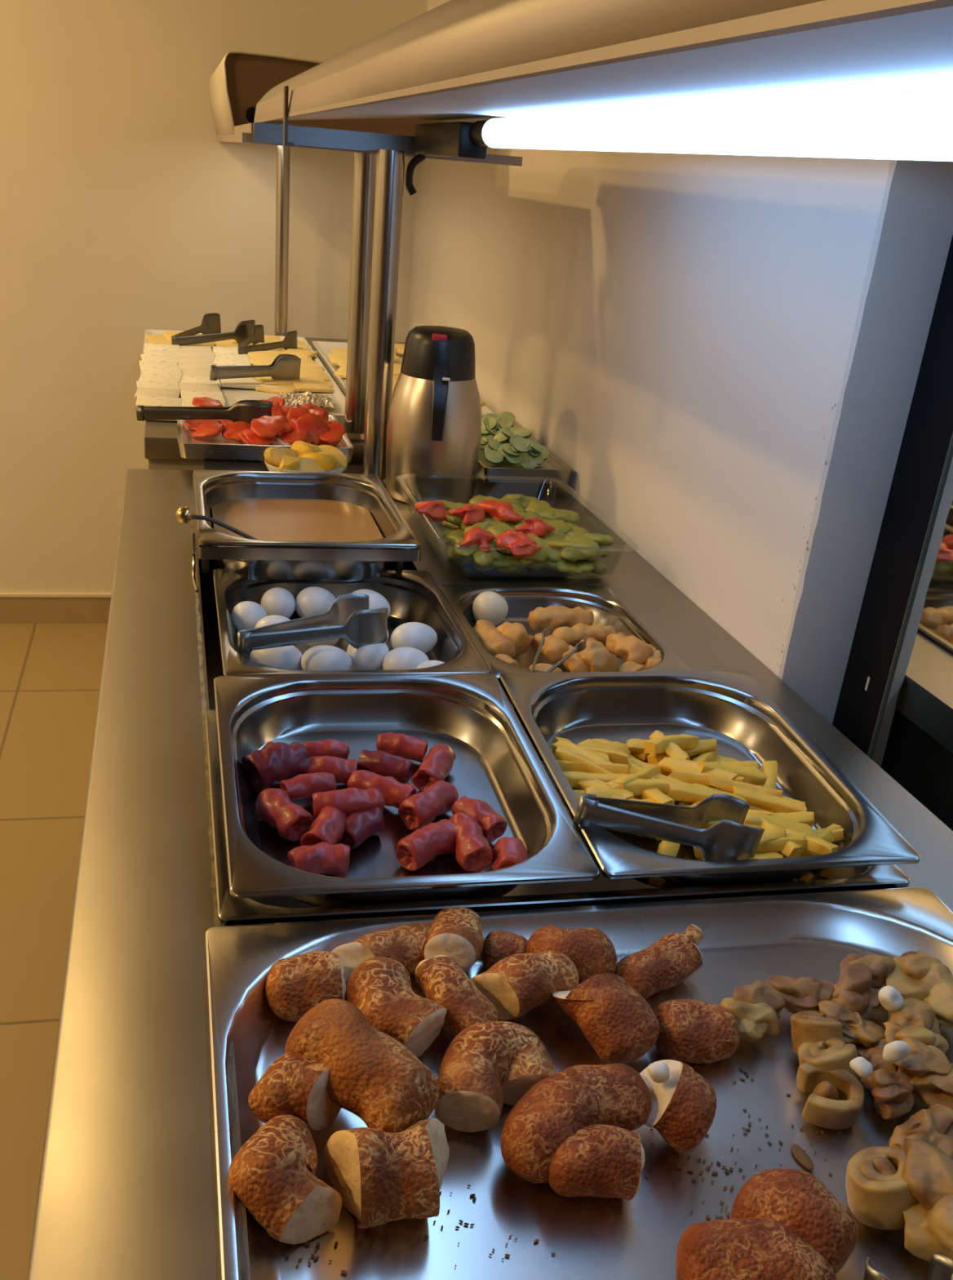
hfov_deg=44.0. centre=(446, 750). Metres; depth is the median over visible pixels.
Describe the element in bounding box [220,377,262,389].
cheese slice
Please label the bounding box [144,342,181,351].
cheese slice
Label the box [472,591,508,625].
egg
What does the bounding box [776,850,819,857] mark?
fry
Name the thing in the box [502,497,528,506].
pepper strip
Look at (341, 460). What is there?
lemon wedge
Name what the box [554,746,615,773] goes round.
fry
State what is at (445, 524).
pepper strip
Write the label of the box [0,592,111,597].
trim
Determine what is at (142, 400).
cheese slice
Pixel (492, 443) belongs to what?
cucumber slice
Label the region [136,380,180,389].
cheese slice
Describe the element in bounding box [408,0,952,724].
wall
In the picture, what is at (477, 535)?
tomato chunk
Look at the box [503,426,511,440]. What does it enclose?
cucumber slice
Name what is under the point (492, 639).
roll
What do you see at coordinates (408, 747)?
sausage piece
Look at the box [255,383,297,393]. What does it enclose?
cheese slice
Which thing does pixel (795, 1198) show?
bread piece
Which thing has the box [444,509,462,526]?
pepper strip
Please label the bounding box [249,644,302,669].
egg
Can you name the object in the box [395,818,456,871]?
sausage piece
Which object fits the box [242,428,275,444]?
tomato slice
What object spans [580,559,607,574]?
pepper strip
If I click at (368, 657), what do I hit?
egg
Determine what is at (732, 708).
steel pan
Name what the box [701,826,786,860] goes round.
fry
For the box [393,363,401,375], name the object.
cheese slice
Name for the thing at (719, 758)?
fry
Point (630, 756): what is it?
fry
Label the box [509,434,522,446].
cucumber slice
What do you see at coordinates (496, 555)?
pepper strip
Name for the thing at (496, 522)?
pepper strip
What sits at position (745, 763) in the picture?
fry
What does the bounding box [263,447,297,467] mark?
lemon wedge
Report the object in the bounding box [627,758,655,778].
fry
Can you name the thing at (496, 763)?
steel pan
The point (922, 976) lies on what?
pastry
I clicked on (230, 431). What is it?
tomato slice
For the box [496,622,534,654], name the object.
roll
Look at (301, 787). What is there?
sausage piece
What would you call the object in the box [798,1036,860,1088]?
pastry
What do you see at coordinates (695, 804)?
fry
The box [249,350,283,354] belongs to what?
cheese slice
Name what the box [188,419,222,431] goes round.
tomato slice
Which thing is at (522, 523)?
pepper strip
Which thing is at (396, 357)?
cheese slice
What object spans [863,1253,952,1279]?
serving tongs
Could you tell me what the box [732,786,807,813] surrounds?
fry
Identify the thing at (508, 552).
pepper strip
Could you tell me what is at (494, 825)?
sausage piece
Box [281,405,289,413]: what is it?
tomato slice
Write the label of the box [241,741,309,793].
sausage piece
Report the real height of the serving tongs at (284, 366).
0.066 m
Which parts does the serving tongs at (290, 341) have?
arm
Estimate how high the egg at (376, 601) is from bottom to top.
0.047 m
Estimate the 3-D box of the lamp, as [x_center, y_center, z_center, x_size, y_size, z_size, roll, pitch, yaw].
[0.154,-0.432,0.791,0.417,0.193,2.400,-1,27,-13]
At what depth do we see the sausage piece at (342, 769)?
1.03 m
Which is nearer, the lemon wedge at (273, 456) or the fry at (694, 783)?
the fry at (694, 783)
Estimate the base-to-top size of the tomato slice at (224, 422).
0.018 m
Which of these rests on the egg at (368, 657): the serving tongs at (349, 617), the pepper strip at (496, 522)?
the serving tongs at (349, 617)
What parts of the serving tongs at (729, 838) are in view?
arm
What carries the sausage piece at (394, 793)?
in the steel pan at (496, 763)
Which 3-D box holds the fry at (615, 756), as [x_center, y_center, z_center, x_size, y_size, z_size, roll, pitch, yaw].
[0.139,0.004,1.071,0.055,0.015,0.016,8,27,6]
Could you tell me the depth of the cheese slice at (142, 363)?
2.64 m
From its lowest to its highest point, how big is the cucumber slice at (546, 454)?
0.023 m
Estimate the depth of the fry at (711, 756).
1.10 m
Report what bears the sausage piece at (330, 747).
in the steel pan at (496, 763)
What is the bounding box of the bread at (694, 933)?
[681,924,703,946]
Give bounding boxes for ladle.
[175,506,257,539]
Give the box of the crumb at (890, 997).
[878,985,904,1011]
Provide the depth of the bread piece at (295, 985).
0.78 m
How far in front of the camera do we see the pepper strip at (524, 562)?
1.58 m
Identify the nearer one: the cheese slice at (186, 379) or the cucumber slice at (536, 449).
the cucumber slice at (536, 449)
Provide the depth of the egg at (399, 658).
1.33 m
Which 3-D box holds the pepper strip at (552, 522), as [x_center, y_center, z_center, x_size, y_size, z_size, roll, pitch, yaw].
[0.162,-0.329,1.740,0.080,0.022,0.041,15,28,20]
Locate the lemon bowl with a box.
[264,459,345,473]
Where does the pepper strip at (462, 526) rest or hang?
in the glass dish
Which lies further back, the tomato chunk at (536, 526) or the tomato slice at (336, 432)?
the tomato slice at (336, 432)
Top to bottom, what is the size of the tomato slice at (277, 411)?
0.045 m
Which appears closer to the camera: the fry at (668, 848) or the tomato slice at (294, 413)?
the fry at (668, 848)
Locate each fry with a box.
[542,746,615,763]
[551,740,613,763]
[554,736,575,744]
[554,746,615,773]
[556,760,631,773]
[558,745,609,760]
[560,790,639,807]
[563,771,628,787]
[574,778,633,799]
[577,738,599,744]
[577,741,631,755]
[578,745,629,764]
[583,786,634,798]
[592,738,648,760]
[606,777,682,795]
[610,795,653,802]
[613,764,661,789]
[625,738,650,755]
[627,754,644,762]
[627,757,651,767]
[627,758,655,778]
[640,787,675,804]
[644,733,699,754]
[647,749,699,764]
[648,729,690,760]
[648,840,679,887]
[650,738,717,757]
[653,773,669,778]
[657,756,738,780]
[657,800,702,839]
[666,780,747,803]
[671,768,744,786]
[676,801,692,805]
[689,754,740,761]
[692,751,716,762]
[693,782,721,791]
[693,846,702,858]
[697,761,768,785]
[697,803,773,815]
[698,851,783,860]
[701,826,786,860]
[707,820,720,828]
[708,761,760,771]
[710,774,782,797]
[719,760,759,768]
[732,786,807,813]
[743,810,817,836]
[744,823,761,827]
[749,805,777,813]
[755,834,805,852]
[760,760,777,789]
[760,817,804,857]
[771,811,815,826]
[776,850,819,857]
[782,854,814,880]
[785,828,839,855]
[814,827,844,842]
[817,823,844,843]
[817,867,835,879]
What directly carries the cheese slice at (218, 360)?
on the tray at (229, 394)
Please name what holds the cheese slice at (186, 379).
on the tray at (229, 394)
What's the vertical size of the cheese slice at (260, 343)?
0.015 m
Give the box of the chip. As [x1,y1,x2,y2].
[777,404,836,667]
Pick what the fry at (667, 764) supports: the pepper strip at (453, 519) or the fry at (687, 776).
the fry at (687, 776)
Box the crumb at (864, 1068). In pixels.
[849,1057,873,1078]
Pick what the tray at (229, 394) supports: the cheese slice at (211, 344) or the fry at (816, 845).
the cheese slice at (211, 344)
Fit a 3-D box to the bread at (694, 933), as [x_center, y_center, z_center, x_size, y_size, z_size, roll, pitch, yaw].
[0.181,0.142,0.879,0.016,0.017,0.027,24,32,33]
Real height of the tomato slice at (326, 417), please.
0.029 m
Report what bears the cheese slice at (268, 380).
on the cheese slice at (261, 384)
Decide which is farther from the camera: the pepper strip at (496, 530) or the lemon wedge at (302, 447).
the lemon wedge at (302, 447)
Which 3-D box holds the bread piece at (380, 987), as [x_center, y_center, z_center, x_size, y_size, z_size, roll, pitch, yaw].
[-0.035,0.168,0.773,0.052,0.040,0.081,-14,32,-33]
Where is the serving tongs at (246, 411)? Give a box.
[135,400,272,424]
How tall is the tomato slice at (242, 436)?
0.024 m
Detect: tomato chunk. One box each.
[414,501,448,522]
[447,503,485,525]
[458,526,495,551]
[475,499,524,523]
[495,528,537,551]
[505,538,542,558]
[515,516,555,537]
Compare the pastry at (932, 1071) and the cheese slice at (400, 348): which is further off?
the cheese slice at (400, 348)
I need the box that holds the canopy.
[208,50,523,166]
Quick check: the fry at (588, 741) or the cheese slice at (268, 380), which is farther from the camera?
the cheese slice at (268, 380)
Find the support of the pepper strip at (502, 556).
in the glass dish
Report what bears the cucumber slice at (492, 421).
on the cucumber slice at (484, 432)
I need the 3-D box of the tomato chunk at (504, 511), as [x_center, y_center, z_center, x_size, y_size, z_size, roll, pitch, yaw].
[0.080,-0.347,1.714,0.080,0.034,0.040,24,32,34]
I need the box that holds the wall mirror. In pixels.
[832,235,952,831]
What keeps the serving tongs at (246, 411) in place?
on the tray at (215, 446)
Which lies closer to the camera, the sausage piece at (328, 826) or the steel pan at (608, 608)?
the sausage piece at (328, 826)
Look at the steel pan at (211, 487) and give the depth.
1.62 m
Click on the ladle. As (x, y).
(184, 514)
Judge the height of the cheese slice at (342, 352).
0.015 m
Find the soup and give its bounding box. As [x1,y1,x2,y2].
[212,497,383,564]
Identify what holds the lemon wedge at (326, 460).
in the lemon bowl
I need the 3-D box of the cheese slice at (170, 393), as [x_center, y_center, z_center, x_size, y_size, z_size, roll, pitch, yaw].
[-0.573,-0.709,2.346,0.084,0.008,0.090,0,28,-10]
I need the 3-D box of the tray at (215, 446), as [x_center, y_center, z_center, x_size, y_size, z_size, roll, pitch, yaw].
[-0.332,-0.569,2.124,0.296,0.028,0.296,-1,27,-13]
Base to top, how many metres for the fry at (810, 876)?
0.024 m
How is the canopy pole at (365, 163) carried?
on the countertop at (162, 450)
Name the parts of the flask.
lid, handle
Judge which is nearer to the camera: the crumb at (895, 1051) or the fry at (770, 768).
the crumb at (895, 1051)
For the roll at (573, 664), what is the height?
0.031 m
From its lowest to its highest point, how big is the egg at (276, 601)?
0.043 m
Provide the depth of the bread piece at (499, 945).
0.84 m
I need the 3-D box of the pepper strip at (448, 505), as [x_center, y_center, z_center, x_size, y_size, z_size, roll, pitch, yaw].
[0.001,-0.364,1.771,0.071,0.025,0.042,-1,27,-11]
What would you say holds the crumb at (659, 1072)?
on the bread piece at (684, 1107)
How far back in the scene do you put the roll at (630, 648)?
1.40 m
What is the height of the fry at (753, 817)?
0.020 m
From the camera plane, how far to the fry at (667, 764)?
1.06 m
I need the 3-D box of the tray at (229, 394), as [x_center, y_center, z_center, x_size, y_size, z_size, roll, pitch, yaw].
[-0.484,-0.875,2.718,0.420,0.025,1.050,-1,27,-13]
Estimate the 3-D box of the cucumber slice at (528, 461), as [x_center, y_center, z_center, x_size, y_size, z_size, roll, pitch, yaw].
[0.144,-0.502,2.048,0.032,0.025,0.026,-1,27,-12]
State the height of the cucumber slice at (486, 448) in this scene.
0.025 m
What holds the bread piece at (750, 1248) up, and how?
on the tray at (746, 940)
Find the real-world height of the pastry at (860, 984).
0.045 m
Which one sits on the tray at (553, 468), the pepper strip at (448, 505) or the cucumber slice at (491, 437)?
the cucumber slice at (491, 437)
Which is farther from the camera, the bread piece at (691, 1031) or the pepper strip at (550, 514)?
the pepper strip at (550, 514)
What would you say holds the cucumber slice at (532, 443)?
on the cucumber slice at (531, 453)
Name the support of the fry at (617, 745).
in the steel pan at (732, 708)
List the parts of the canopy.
rail, panel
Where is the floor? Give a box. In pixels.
[0,622,107,1279]
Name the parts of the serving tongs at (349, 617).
arm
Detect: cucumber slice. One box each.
[480,435,488,445]
[481,413,498,422]
[481,417,497,430]
[481,428,490,435]
[483,417,489,427]
[483,430,497,443]
[484,444,497,453]
[484,449,503,464]
[485,426,498,435]
[486,435,494,443]
[488,439,503,451]
[493,431,509,443]
[495,419,512,430]
[497,427,505,433]
[497,443,511,458]
[498,411,515,423]
[499,420,515,428]
[502,430,515,439]
[502,446,520,457]
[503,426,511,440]
[505,446,524,464]
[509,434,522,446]
[510,427,518,433]
[511,440,530,453]
[512,437,531,453]
[513,427,532,438]
[520,453,537,467]
[525,438,534,452]
[526,450,537,457]
[530,444,542,453]
[532,440,543,457]
[537,454,543,465]
[541,444,550,460]
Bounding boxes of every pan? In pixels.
[193,469,420,582]
[204,704,910,924]
[213,568,489,675]
[213,672,599,906]
[439,584,693,680]
[498,670,920,888]
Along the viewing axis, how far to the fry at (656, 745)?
1.09 m
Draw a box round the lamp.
[253,0,952,195]
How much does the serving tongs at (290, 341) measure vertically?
0.057 m
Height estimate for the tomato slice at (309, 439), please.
0.036 m
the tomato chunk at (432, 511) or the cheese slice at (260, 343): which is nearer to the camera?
the tomato chunk at (432, 511)
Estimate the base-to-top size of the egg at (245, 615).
0.040 m
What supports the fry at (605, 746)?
in the steel pan at (732, 708)
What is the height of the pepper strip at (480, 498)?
0.022 m
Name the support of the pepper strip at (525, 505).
in the glass dish
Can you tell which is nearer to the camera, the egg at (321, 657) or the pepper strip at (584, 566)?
the egg at (321, 657)
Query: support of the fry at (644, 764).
on the fry
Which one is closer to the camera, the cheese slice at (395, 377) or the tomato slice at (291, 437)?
the tomato slice at (291, 437)
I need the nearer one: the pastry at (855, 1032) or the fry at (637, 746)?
the pastry at (855, 1032)
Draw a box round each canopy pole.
[275,145,290,336]
[344,151,377,441]
[362,148,405,488]
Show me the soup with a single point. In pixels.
(261, 518)
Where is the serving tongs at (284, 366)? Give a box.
[209,354,301,380]
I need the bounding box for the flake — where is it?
[791,1143,813,1170]
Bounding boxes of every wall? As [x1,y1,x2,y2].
[0,0,427,592]
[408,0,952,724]
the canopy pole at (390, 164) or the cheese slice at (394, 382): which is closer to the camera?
the canopy pole at (390, 164)
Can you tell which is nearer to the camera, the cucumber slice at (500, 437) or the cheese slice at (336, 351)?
the cucumber slice at (500, 437)
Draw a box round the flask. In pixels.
[386,325,481,503]
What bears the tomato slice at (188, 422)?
on the tomato slice at (199, 422)
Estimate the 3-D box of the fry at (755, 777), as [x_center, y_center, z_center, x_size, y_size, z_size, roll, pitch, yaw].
[0.257,0.020,1.059,0.065,0.019,0.014,2,27,-6]
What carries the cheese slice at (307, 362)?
on the tray at (229, 394)
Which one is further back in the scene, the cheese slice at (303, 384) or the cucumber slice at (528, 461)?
the cheese slice at (303, 384)
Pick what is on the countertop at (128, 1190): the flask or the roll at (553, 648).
the flask
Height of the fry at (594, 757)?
0.015 m
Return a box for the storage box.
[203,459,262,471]
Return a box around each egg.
[231,600,266,631]
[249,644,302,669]
[254,614,290,628]
[260,587,295,618]
[295,586,335,617]
[301,644,351,671]
[303,626,339,648]
[346,642,389,670]
[351,589,391,617]
[382,646,429,670]
[390,622,437,653]
[416,660,444,668]
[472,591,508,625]
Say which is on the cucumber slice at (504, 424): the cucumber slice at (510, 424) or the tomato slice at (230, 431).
the cucumber slice at (510, 424)
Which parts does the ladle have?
handle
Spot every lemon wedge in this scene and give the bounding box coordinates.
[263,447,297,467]
[278,454,299,471]
[284,457,324,471]
[290,440,319,456]
[297,451,336,471]
[318,444,347,472]
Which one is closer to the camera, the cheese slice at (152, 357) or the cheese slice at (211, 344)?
the cheese slice at (152, 357)
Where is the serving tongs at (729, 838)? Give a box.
[573,793,764,860]
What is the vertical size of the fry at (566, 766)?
0.021 m
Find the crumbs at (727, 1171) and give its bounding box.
[285,1062,842,1274]
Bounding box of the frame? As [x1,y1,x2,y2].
[191,474,421,592]
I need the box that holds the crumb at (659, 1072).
[647,1062,670,1083]
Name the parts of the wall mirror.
mirror plate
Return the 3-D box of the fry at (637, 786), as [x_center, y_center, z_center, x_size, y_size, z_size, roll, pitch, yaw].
[0.173,0.032,1.023,0.070,0.014,0.016,-2,27,-14]
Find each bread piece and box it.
[228,1114,342,1244]
[248,1052,342,1130]
[265,950,346,1022]
[284,998,439,1133]
[323,1117,449,1228]
[331,922,431,982]
[345,956,447,1057]
[415,955,497,1036]
[424,906,484,973]
[434,1021,555,1132]
[471,951,579,1020]
[481,930,528,971]
[501,1063,652,1183]
[525,924,617,982]
[548,1124,645,1200]
[551,973,659,1064]
[613,932,702,999]
[640,1059,716,1154]
[653,999,740,1063]
[675,1217,837,1279]
[730,1168,858,1274]
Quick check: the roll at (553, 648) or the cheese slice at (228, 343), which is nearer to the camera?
the roll at (553, 648)
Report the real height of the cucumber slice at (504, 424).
0.018 m
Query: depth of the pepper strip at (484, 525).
1.64 m
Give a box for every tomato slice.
[183,419,196,426]
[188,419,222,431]
[191,396,223,407]
[191,420,224,437]
[219,419,231,425]
[221,421,251,441]
[237,431,272,444]
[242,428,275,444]
[250,417,287,438]
[259,415,293,435]
[267,396,284,407]
[271,400,284,416]
[278,428,309,443]
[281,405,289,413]
[286,405,310,420]
[289,418,315,443]
[295,413,329,445]
[301,403,328,420]
[304,404,314,409]
[308,408,327,419]
[310,420,340,445]
[319,419,346,443]
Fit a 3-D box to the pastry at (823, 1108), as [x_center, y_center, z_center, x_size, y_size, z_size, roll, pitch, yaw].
[0.241,0.217,0.742,0.039,0.026,0.040,-1,27,-13]
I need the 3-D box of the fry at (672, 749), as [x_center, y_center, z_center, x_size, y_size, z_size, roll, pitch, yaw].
[0.207,-0.001,1.092,0.017,0.017,0.055,-9,29,-25]
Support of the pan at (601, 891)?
in the countertop at (128, 1190)
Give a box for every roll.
[472,619,516,657]
[494,653,519,666]
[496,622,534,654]
[528,605,594,631]
[528,662,562,672]
[531,632,568,662]
[551,622,617,647]
[561,644,590,671]
[576,636,617,671]
[605,631,653,665]
[618,661,645,671]
[644,644,661,669]
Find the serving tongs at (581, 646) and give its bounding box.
[530,626,587,672]
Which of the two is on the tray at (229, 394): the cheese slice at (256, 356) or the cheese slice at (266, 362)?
the cheese slice at (266, 362)
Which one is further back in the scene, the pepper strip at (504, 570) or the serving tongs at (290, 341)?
the serving tongs at (290, 341)
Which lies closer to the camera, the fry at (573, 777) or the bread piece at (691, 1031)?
the bread piece at (691, 1031)
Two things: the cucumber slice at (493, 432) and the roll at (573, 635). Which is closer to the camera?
the roll at (573, 635)
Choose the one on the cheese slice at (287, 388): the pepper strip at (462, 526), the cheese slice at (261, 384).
the cheese slice at (261, 384)
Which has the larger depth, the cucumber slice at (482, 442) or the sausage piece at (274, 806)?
the cucumber slice at (482, 442)
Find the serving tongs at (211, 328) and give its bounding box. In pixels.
[171,312,255,346]
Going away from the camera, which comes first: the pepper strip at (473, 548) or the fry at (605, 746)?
the fry at (605, 746)
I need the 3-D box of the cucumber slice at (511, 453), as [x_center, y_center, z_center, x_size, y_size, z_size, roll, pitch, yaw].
[0.113,-0.515,2.032,0.032,0.013,0.032,26,33,36]
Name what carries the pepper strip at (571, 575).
in the glass dish
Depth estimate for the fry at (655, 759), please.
1.09 m
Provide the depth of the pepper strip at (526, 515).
1.74 m
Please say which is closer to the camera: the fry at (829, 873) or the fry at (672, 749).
the fry at (829, 873)
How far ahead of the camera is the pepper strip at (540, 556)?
1.57 m
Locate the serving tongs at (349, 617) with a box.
[237,593,388,652]
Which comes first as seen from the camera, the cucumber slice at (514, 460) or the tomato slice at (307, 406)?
the cucumber slice at (514, 460)
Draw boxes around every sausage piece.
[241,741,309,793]
[255,787,313,841]
[280,772,337,802]
[288,842,351,878]
[300,805,346,845]
[302,738,350,759]
[305,755,356,784]
[312,787,384,819]
[339,806,385,850]
[347,769,417,808]
[356,749,413,783]
[376,732,428,763]
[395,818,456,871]
[398,780,459,830]
[411,743,456,791]
[448,812,493,872]
[451,795,507,842]
[492,836,527,870]
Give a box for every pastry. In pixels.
[720,980,785,1041]
[762,974,835,1013]
[791,1010,844,1054]
[796,1062,864,1128]
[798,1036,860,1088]
[818,1000,885,1048]
[831,953,896,1026]
[845,1146,918,1230]
[856,1020,888,1060]
[857,1052,915,1119]
[883,997,949,1054]
[885,950,952,1028]
[889,1103,952,1161]
[893,1037,952,1110]
[901,1137,952,1262]
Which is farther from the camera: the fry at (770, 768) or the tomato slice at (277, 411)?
the tomato slice at (277, 411)
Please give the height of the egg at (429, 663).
0.029 m
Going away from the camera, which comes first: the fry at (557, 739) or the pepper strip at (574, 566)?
the fry at (557, 739)
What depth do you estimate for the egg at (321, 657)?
1.31 m
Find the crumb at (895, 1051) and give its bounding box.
[883,1040,910,1063]
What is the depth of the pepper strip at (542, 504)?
1.76 m
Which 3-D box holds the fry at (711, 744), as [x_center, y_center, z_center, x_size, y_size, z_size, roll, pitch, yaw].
[0.224,-0.001,1.116,0.068,0.021,0.017,-2,27,-13]
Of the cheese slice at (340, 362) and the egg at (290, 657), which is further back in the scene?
the cheese slice at (340, 362)
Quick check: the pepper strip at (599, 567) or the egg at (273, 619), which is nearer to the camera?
the egg at (273, 619)
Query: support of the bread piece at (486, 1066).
on the tray at (746, 940)
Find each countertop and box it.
[26,468,952,1279]
[144,337,480,477]
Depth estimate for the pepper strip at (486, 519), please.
1.70 m
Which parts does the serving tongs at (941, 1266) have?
arm, arm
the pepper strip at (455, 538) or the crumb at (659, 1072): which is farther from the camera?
the pepper strip at (455, 538)
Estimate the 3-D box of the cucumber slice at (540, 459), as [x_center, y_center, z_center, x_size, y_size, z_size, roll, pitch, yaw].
[0.156,-0.514,2.064,0.032,0.022,0.028,-15,32,-34]
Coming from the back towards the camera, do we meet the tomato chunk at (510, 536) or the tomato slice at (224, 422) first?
the tomato slice at (224, 422)
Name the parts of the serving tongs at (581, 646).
arm, arm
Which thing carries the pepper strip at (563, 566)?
in the glass dish
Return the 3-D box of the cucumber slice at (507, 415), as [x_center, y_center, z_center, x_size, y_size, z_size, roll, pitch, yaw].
[0.114,-0.622,2.212,0.032,0.025,0.026,8,27,6]
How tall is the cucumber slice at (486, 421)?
0.025 m
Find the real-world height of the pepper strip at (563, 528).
0.022 m
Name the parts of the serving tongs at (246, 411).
arm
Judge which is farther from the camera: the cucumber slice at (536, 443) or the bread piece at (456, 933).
the cucumber slice at (536, 443)
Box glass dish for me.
[395,473,638,578]
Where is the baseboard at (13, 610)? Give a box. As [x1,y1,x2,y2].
[0,596,111,623]
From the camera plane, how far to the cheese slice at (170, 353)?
2.79 m
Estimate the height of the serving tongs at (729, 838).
0.051 m
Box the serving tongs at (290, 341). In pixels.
[237,324,297,354]
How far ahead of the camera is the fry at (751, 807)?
1.03 m
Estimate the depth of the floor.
2.43 m
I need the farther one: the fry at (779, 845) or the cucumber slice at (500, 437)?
the cucumber slice at (500, 437)
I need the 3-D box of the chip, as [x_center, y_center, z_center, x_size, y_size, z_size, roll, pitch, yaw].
[0.393,-0.233,1.301,0.001,0.297,0.030,-1,27,-13]
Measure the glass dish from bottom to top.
0.054 m
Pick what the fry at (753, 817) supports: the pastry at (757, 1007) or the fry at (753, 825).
the fry at (753, 825)
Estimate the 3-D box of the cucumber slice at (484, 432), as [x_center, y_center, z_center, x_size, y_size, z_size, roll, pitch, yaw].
[0.071,-0.591,2.165,0.032,0.018,0.030,3,26,-3]
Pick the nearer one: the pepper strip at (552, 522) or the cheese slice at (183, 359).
the pepper strip at (552, 522)
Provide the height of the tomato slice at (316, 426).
0.051 m
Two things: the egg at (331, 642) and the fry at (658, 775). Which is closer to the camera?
the fry at (658, 775)
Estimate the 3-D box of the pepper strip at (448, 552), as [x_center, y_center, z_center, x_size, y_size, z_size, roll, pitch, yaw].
[0.037,-0.266,1.605,0.077,0.024,0.047,5,26,0]
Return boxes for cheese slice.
[134,386,180,399]
[135,395,182,406]
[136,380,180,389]
[137,373,182,382]
[139,360,177,370]
[140,354,180,364]
[141,366,182,375]
[143,349,179,356]
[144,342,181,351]
[145,334,172,344]
[162,331,180,341]
[177,356,214,364]
[177,362,216,368]
[177,382,221,391]
[178,350,215,358]
[179,346,212,351]
[180,368,210,376]
[180,375,221,387]
[180,390,224,399]
[181,398,225,407]
[183,333,214,346]
[213,346,248,354]
[214,352,250,359]
[214,356,251,365]
[215,338,238,347]
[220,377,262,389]
[235,395,262,401]
[248,351,280,360]
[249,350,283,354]
[250,360,273,365]
[254,376,293,385]
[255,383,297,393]
[256,342,284,351]
[259,360,272,365]
[259,382,299,391]
[264,335,279,342]
[273,339,307,350]
[280,346,315,359]
[281,348,318,357]
[292,377,333,392]
[298,356,315,362]
[299,368,330,381]
[300,358,324,368]
[300,366,324,370]
[325,380,339,387]
[328,353,346,365]
[331,348,347,354]
[332,358,346,366]
[333,365,346,377]
[340,351,347,355]
[392,379,397,391]
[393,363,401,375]
[393,374,399,380]
[394,354,401,360]
[395,343,404,354]
[480,400,485,405]
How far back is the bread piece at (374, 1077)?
0.68 m
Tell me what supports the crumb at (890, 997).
on the pastry at (917, 1020)
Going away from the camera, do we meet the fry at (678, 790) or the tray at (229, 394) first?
the fry at (678, 790)
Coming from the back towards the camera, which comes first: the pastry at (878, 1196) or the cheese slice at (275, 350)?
the cheese slice at (275, 350)
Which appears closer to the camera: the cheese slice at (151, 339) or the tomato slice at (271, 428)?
the tomato slice at (271, 428)
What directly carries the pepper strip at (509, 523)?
in the glass dish
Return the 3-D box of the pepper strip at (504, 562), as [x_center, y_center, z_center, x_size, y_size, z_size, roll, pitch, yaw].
[0.054,-0.259,1.581,0.081,0.023,0.033,5,26,1]
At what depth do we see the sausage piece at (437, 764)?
1.04 m
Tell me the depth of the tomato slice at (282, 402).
2.19 m
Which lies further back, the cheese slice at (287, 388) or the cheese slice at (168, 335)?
the cheese slice at (168, 335)
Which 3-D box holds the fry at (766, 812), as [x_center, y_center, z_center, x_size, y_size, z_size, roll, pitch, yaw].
[0.245,0.053,1.002,0.064,0.019,0.015,12,27,14]
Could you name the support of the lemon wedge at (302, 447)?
in the lemon bowl
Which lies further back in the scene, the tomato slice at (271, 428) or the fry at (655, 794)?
the tomato slice at (271, 428)
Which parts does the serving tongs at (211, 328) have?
arm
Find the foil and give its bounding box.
[277,391,337,408]
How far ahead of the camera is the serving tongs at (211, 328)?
2.99 m
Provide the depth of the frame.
1.46 m
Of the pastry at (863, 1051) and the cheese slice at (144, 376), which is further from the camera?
the cheese slice at (144, 376)
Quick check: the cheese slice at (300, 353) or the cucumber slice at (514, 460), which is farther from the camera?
the cheese slice at (300, 353)
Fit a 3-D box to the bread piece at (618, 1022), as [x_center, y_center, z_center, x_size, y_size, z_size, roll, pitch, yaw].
[0.104,0.171,0.784,0.052,0.051,0.084,-15,33,-34]
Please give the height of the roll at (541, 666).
0.021 m
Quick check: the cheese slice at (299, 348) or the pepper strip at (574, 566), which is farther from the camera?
the cheese slice at (299, 348)
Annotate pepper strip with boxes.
[430,526,464,542]
[434,499,465,511]
[440,520,458,529]
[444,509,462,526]
[444,532,464,546]
[444,546,473,565]
[448,555,461,563]
[451,548,475,561]
[453,539,478,556]
[457,549,499,564]
[458,515,485,530]
[461,555,514,568]
[463,520,507,533]
[469,494,506,505]
[473,564,524,573]
[475,555,524,568]
[481,520,510,526]
[482,518,492,521]
[484,516,502,521]
[485,515,515,525]
[485,524,517,536]
[489,536,512,554]
[493,551,505,565]
[497,565,525,573]
[501,493,539,508]
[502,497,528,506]
[504,553,534,565]
[506,493,536,500]
[511,504,526,513]
[514,521,556,533]
[518,511,544,519]
[522,548,547,562]
[524,508,560,519]
[524,559,548,569]
[525,500,551,515]
[527,533,561,551]
[538,532,566,540]
[542,518,578,527]
[542,547,564,562]
[544,560,582,573]
[552,521,573,534]
[555,559,571,572]
[566,526,590,535]
[566,572,580,577]
[575,560,594,572]
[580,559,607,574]
[586,555,597,561]
[599,546,608,557]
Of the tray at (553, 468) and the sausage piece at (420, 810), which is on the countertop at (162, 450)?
the tray at (553, 468)
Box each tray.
[139,328,345,424]
[177,413,354,462]
[205,887,952,1279]
[311,341,495,414]
[476,422,573,484]
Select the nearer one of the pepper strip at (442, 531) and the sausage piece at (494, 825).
the sausage piece at (494, 825)

